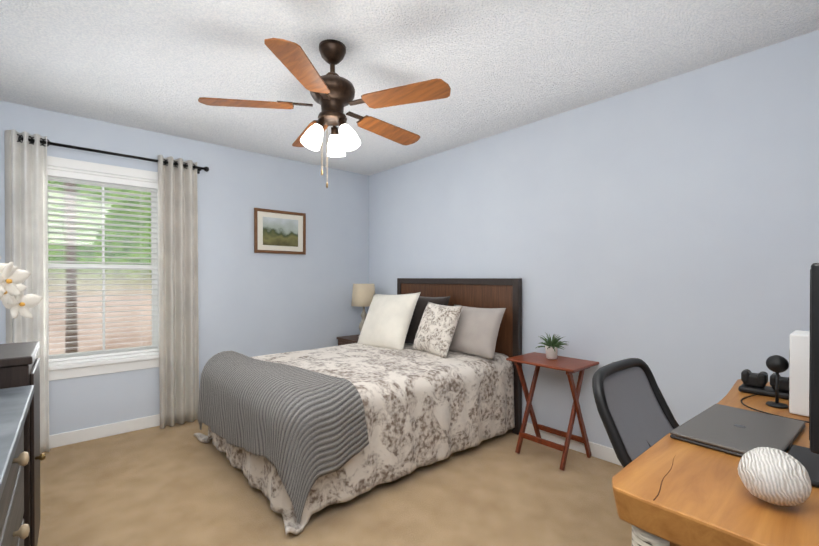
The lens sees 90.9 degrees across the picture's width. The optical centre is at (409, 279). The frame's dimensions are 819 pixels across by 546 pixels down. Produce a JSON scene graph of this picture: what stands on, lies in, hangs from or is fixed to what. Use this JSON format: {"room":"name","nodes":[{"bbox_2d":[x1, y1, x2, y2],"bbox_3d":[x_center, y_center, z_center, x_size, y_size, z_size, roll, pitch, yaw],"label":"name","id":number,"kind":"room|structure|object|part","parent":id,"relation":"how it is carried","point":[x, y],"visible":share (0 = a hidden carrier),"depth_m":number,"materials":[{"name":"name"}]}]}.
{"room":"bedroom","nodes":[
{"label":"bedroom","id":0,"kind":"room"},
{"bbox_2d":[0,101,368,434],"bbox_3d":[-1.813,-0.008,3.705,3.420,2.440,0.150,0,0,-41],"label":"wall","id":1,"kind":"structure","parent":0,"point":[251,303],"depth_m":3.78,"materials":[{"name":"paint"}]},
{"bbox_2d":[47,156,158,364],"bbox_3d":[-2.404,-0.139,3.172,0.906,1.508,0.168,0,0,-41],"label":"window","id":2,"kind":"structure","parent":1,"relation":"in","point":[155,318],"depth_m":3.20,"materials":[{"name":"white"}]},
{"bbox_2d":[47,169,158,361],"bbox_3d":[-2.392,-0.106,3.159,0.722,1.402,0.055,0,0,-41],"label":"window blinds","id":3,"kind":"object","parent":2,"relation":"attached to","point":[94,178],"visible":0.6,"depth_m":3.14,"materials":[{"name":"white plastic"}]},
{"bbox_2d":[49,354,158,380],"bbox_3d":[-2.352,0.671,3.119,0.956,0.110,0.085,0,0,-41],"label":"window sill","id":4,"kind":"structure","parent":1,"relation":"attached to","point":[80,369],"depth_m":3.09,"materials":[{"name":"white wood"}]},
{"bbox_2d":[49,414,159,448],"bbox_3d":[-1.757,1.165,3.649,3.360,0.095,0.018,0,0,-41],"label":"baseboard","id":5,"kind":"structure","parent":1,"relation":"attached to","point":[76,436],"depth_m":3.11,"materials":[{"name":"white wood"}]},
{"bbox_2d":[4,129,208,453],"bbox_3d":[-2.244,0.097,3.130,1.270,2.213,0.144,0,0,-41],"label":"curtains","id":6,"kind":"object","parent":1,"relation":"hanging from","point":[26,224],"visible":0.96,"depth_m":3.27,"materials":[{"name":"beige fabric"}]},
{"bbox_3d":[-2.222,-0.965,3.161,1.188,0.060,0.116,0,0,-41],"label":"rod","id":7,"kind":"part","parent":6,"relation":"part of","materials":[{"name":"black metal"}]},
{"bbox_2d":[254,208,305,254],"bbox_3d":[-1.289,-0.480,4.045,0.533,0.430,0.022,0,0,-41],"label":"picture","id":8,"kind":"object","parent":1,"relation":"attached to","point":[279,232],"visible":0.94,"depth_m":4.03,"materials":[{"name":"multicoloured paper"}]},
{"bbox_2d":[37,419,631,545],"bbox_3d":[-0.344,1.272,2.041,3.720,0.100,4.600,0,0,-41],"label":"floor","id":9,"kind":"structure","parent":0,"point":[176,484],"depth_m":2.21,"materials":[{"name":"carpet"}]},
{"bbox_2d":[0,385,33,545],"bbox_3d":[-1.039,0.805,0.708,0.502,0.850,1.538,0,0,-40],"label":"dresser","id":10,"kind":"object","parent":9,"relation":"on","point":[15,402],"visible":1,"depth_m":1.13,"materials":[{"name":"grey wood"}]},
{"bbox_2d":[0,257,42,318],"bbox_3d":[-1.049,0.146,0.848,0.392,0.466,0.532,0,0,-40],"label":"orchid","id":11,"kind":"object","parent":10,"relation":"on","point":[15,300],"visible":1,"depth_m":1.06,"materials":[{"name":"white plant"}]},
{"bbox_2d":[0,341,45,545],"bbox_3d":[-1.673,0.750,1.505,0.479,0.950,0.455,0,0,-40],"label":"base cabinet","id":12,"kind":"object","parent":9,"relation":"on","point":[19,364],"visible":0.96,"depth_m":1.49,"materials":[{"name":"brown wood"}]},
{"bbox_3d":[-1.407,0.675,1.536,0.030,0.026,0.026,0,0,-40],"label":"knob","id":13,"kind":"part","parent":12,"relation":"part of","materials":[{"name":"brown metal"}]},
{"bbox_2d":[337,334,359,345],"bbox_3d":[-0.499,0.918,4.426,0.442,0.580,0.430,0,0,-41],"label":"nightstand","id":14,"kind":"object","parent":9,"relation":"on","point":[344,340],"visible":0.1,"depth_m":4.34,"materials":[{"name":"brown wood"}]},
{"bbox_2d":[351,284,374,336],"bbox_3d":[-0.502,0.334,4.426,0.273,0.585,0.273,0,0,-41],"label":"lamp","id":15,"kind":"object","parent":14,"relation":"on","point":[362,295],"visible":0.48,"depth_m":4.32,"materials":[{"name":"fabric"}]},
{"bbox_3d":[-0.502,0.162,4.426,0.273,0.240,0.273,0,0,-41],"label":"lamp shade","id":16,"kind":"part","parent":15,"relation":"part of","materials":[{"name":"beige fabric"}]},
{"bbox_2d":[194,278,521,534],"bbox_3d":[-0.351,0.602,3.078,2.011,1.228,1.610,0,0,-41],"label":"bed","id":17,"kind":"object","parent":9,"relation":"on","point":[422,372],"visible":1,"depth_m":2.56,"materials":[{"name":"beige fabric"}]},
{"bbox_2d":[198,351,368,523],"bbox_3d":[-0.918,0.846,2.579,0.498,0.619,1.606,0,0,-41],"label":"throw","id":18,"kind":"object","parent":17,"relation":"on","point":[298,436],"depth_m":2.10,"materials":[{"name":"grey fabric"}]},
{"bbox_2d":[357,292,420,349],"bbox_3d":[-0.207,0.377,3.713,0.346,0.540,0.663,0,0,-41],"label":"pillow","id":19,"kind":"object","parent":17,"relation":"on","point":[391,322],"depth_m":3.62,"materials":[{"name":"white fabric"}]},
{"bbox_2d":[405,296,449,343],"bbox_3d":[0.139,0.372,3.698,0.204,0.459,0.505,0,0,-41],"label":"pillow","id":20,"kind":"object","parent":17,"relation":"on","point":[421,302],"depth_m":3.67,"materials":[{"name":"black fabric"}]},
{"bbox_3d":[0.379,0.458,3.730,0.029,0.838,1.380,0,0,-41],"label":"headboard panel","id":21,"kind":"part","parent":17,"relation":"part of","materials":[{"name":"brown wood"}]},
{"bbox_3d":[-0.301,0.602,3.134,1.863,1.228,1.490,0,0,-41],"label":"frame","id":22,"kind":"part","parent":17,"relation":"part of","materials":[{"name":"black wood"}]},
{"bbox_2d":[448,304,505,360],"bbox_3d":[0.506,0.405,3.249,0.211,0.385,0.567,0,0,-41],"label":"pillow","id":23,"kind":"object","parent":17,"relation":"on","point":[477,329],"depth_m":3.13,"materials":[{"name":"grey fabric"}]},
{"bbox_2d":[506,352,598,470],"bbox_3d":[0.984,0.883,2.793,0.370,0.660,0.500,0,0,-41],"label":"tray table","id":24,"kind":"object","parent":9,"relation":"on","point":[568,365],"visible":0.98,"depth_m":2.74,"materials":[{"name":"brown wood"}]},
{"bbox_2d":[536,334,565,358],"bbox_3d":[0.997,0.462,2.821,0.208,0.180,0.228,0,0,-41],"label":"plant","id":25,"kind":"object","parent":24,"relation":"on","point":[552,346],"visible":1,"depth_m":2.80,"materials":[{"name":"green plant"}]},
{"bbox_3d":[0.997,0.506,2.829,0.088,0.090,0.088,0,0,-41],"label":"pot","id":26,"kind":"part","parent":25,"relation":"part of","materials":[{"name":"white ceramic"}]},
{"bbox_2d":[592,358,679,467],"bbox_3d":[0.950,0.757,1.102,0.601,0.939,0.797,0,0,-41],"label":"chair","id":27,"kind":"object","parent":9,"relation":"on","point":[636,414],"visible":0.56,"depth_m":1.36,"materials":[{"name":"black plastic"}]},
{"bbox_2d":[612,379,818,545],"bbox_3d":[1.282,0.847,1.157,1.567,0.761,0.768,0,0,-41],"label":"desk","id":28,"kind":"object","parent":9,"relation":"on","point":[668,490],"visible":0.6,"depth_m":0.87,"materials":[{"name":"brown wood"}]},
{"bbox_2d":[670,404,804,456],"bbox_3d":[1.009,0.455,1.231,0.441,0.020,0.257,0,0,-41],"label":"laptop","id":29,"kind":"object","parent":28,"relation":"on","point":[739,432],"visible":0.77,"depth_m":1.20,"materials":[{"name":"grey metal"}]},
{"bbox_2d":[738,369,808,422],"bbox_3d":[1.473,0.422,1.403,0.396,0.085,0.550,0,0,-41],"label":"dock","id":30,"kind":"object","parent":28,"relation":"on","point":[754,383],"visible":0.81,"depth_m":1.63,"materials":[{"name":"black plastic"}]},
{"bbox_2d":[738,447,811,505],"bbox_3d":[0.762,0.408,0.845,0.125,0.104,0.114,0,0,-41],"label":"decorative piece","id":31,"kind":"object","parent":28,"relation":"on","point":[774,476],"visible":1,"depth_m":0.81,"materials":[{"name":"white ceramic"}]},
{"bbox_2d":[766,355,788,408],"bbox_3d":[1.353,0.370,1.483,0.063,0.187,0.064,0,0,-41],"label":"webcam","id":32,"kind":"object","parent":28,"relation":"on","point":[777,364],"visible":0.98,"depth_m":1.47,"materials":[{"name":"black plastic"}]},
{"bbox_2d":[789,330,809,416],"bbox_3d":[1.396,0.325,1.426,0.151,0.278,0.067,0,0,-41],"label":"console","id":33,"kind":"object","parent":28,"relation":"on","point":[799,353],"visible":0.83,"depth_m":1.38,"materials":[{"name":"white plastic"}]},
{"bbox_2d":[788,263,818,487],"bbox_3d":[1.035,0.216,0.957,0.615,0.501,0.210,0,0,-41],"label":"monitor","id":34,"kind":"object","parent":28,"relation":"on","point":[807,458],"visible":0.69,"depth_m":0.78,"materials":[{"name":"black plastic"}]},
{"bbox_3d":[1.019,0.151,0.975,0.615,0.370,0.073,0,0,-41],"label":"panel","id":35,"kind":"part","parent":34,"relation":"part of","materials":[{"name":"black plastic"}]},
{"bbox_2d":[0,0,818,175],"bbox_3d":[-0.344,-1.268,2.026,3.720,0.100,4.600,0,0,-41],"label":"ceiling","id":36,"kind":"structure","parent":0,"point":[163,66],"depth_m":2.20,"materials":[{"name":"white paint"}]},
{"bbox_2d":[198,38,450,187],"bbox_3d":[-0.388,-0.843,2.147,1.216,0.749,1.232,0,0,-41],"label":"fan","id":37,"kind":"object","parent":36,"relation":"hanging from","point":[332,92],"visible":1,"depth_m":2.03,"materials":[{"name":"brown wood"}]},
{"bbox_3d":[-0.816,-0.886,2.031,0.419,0.039,0.308,0,0,-41],"label":"blade","id":38,"kind":"part","parent":37,"relation":"part of","materials":[{"name":"brown wood"}]},
{"bbox_3d":[-0.452,-0.884,1.689,0.386,0.039,0.360,0,0,-41],"label":"blade","id":39,"kind":"part","parent":37,"relation":"part of","materials":[{"name":"brown wood"}]},
{"bbox_3d":[-0.604,-0.889,2.480,0.207,0.039,0.447,0,0,-41],"label":"blade","id":40,"kind":"part","parent":37,"relation":"part of","materials":[{"name":"brown wood"}]},
{"bbox_3d":[-0.403,-1.020,2.109,0.236,0.395,0.236,0,0,-41],"label":"motor","id":41,"kind":"part","parent":37,"relation":"part of","materials":[{"name":"brown metal"}]},
{"bbox_3d":[-0.120,-0.888,2.423,0.449,0.039,0.165,0,0,-41],"label":"blade","id":42,"kind":"part","parent":37,"relation":"part of","materials":[{"name":"brown wood"}]},
{"bbox_3d":[-0.021,-0.885,1.937,0.273,0.039,0.432,0,0,-41],"label":"blade","id":43,"kind":"part","parent":37,"relation":"part of","materials":[{"name":"brown wood"}]},
{"bbox_2d":[369,30,818,447],"bbox_3d":[0.997,-0.005,3.212,0.150,2.440,4.600,0,0,-41],"label":"wall","id":44,"kind":"structure","parent":0,"point":[666,231],"depth_m":2.53,"materials":[{"name":"paint"}]},
{"bbox_2d":[525,422,621,465],"bbox_3d":[0.934,1.168,3.163,0.018,0.095,4.300,0,0,-41],"label":"baseboard","id":45,"kind":"structure","parent":44,"relation":"attached to","point":[605,453],"depth_m":2.83,"materials":[{"name":"white wood"}]},
{"label":"outside","id":46,"kind":"structure","parent":0,"visible":0},
{"bbox_2d":[48,178,151,354],"bbox_3d":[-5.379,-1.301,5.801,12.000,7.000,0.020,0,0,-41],"label":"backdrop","id":47,"kind":"structure","parent":46,"point":[73,340],"depth_m":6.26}
]}

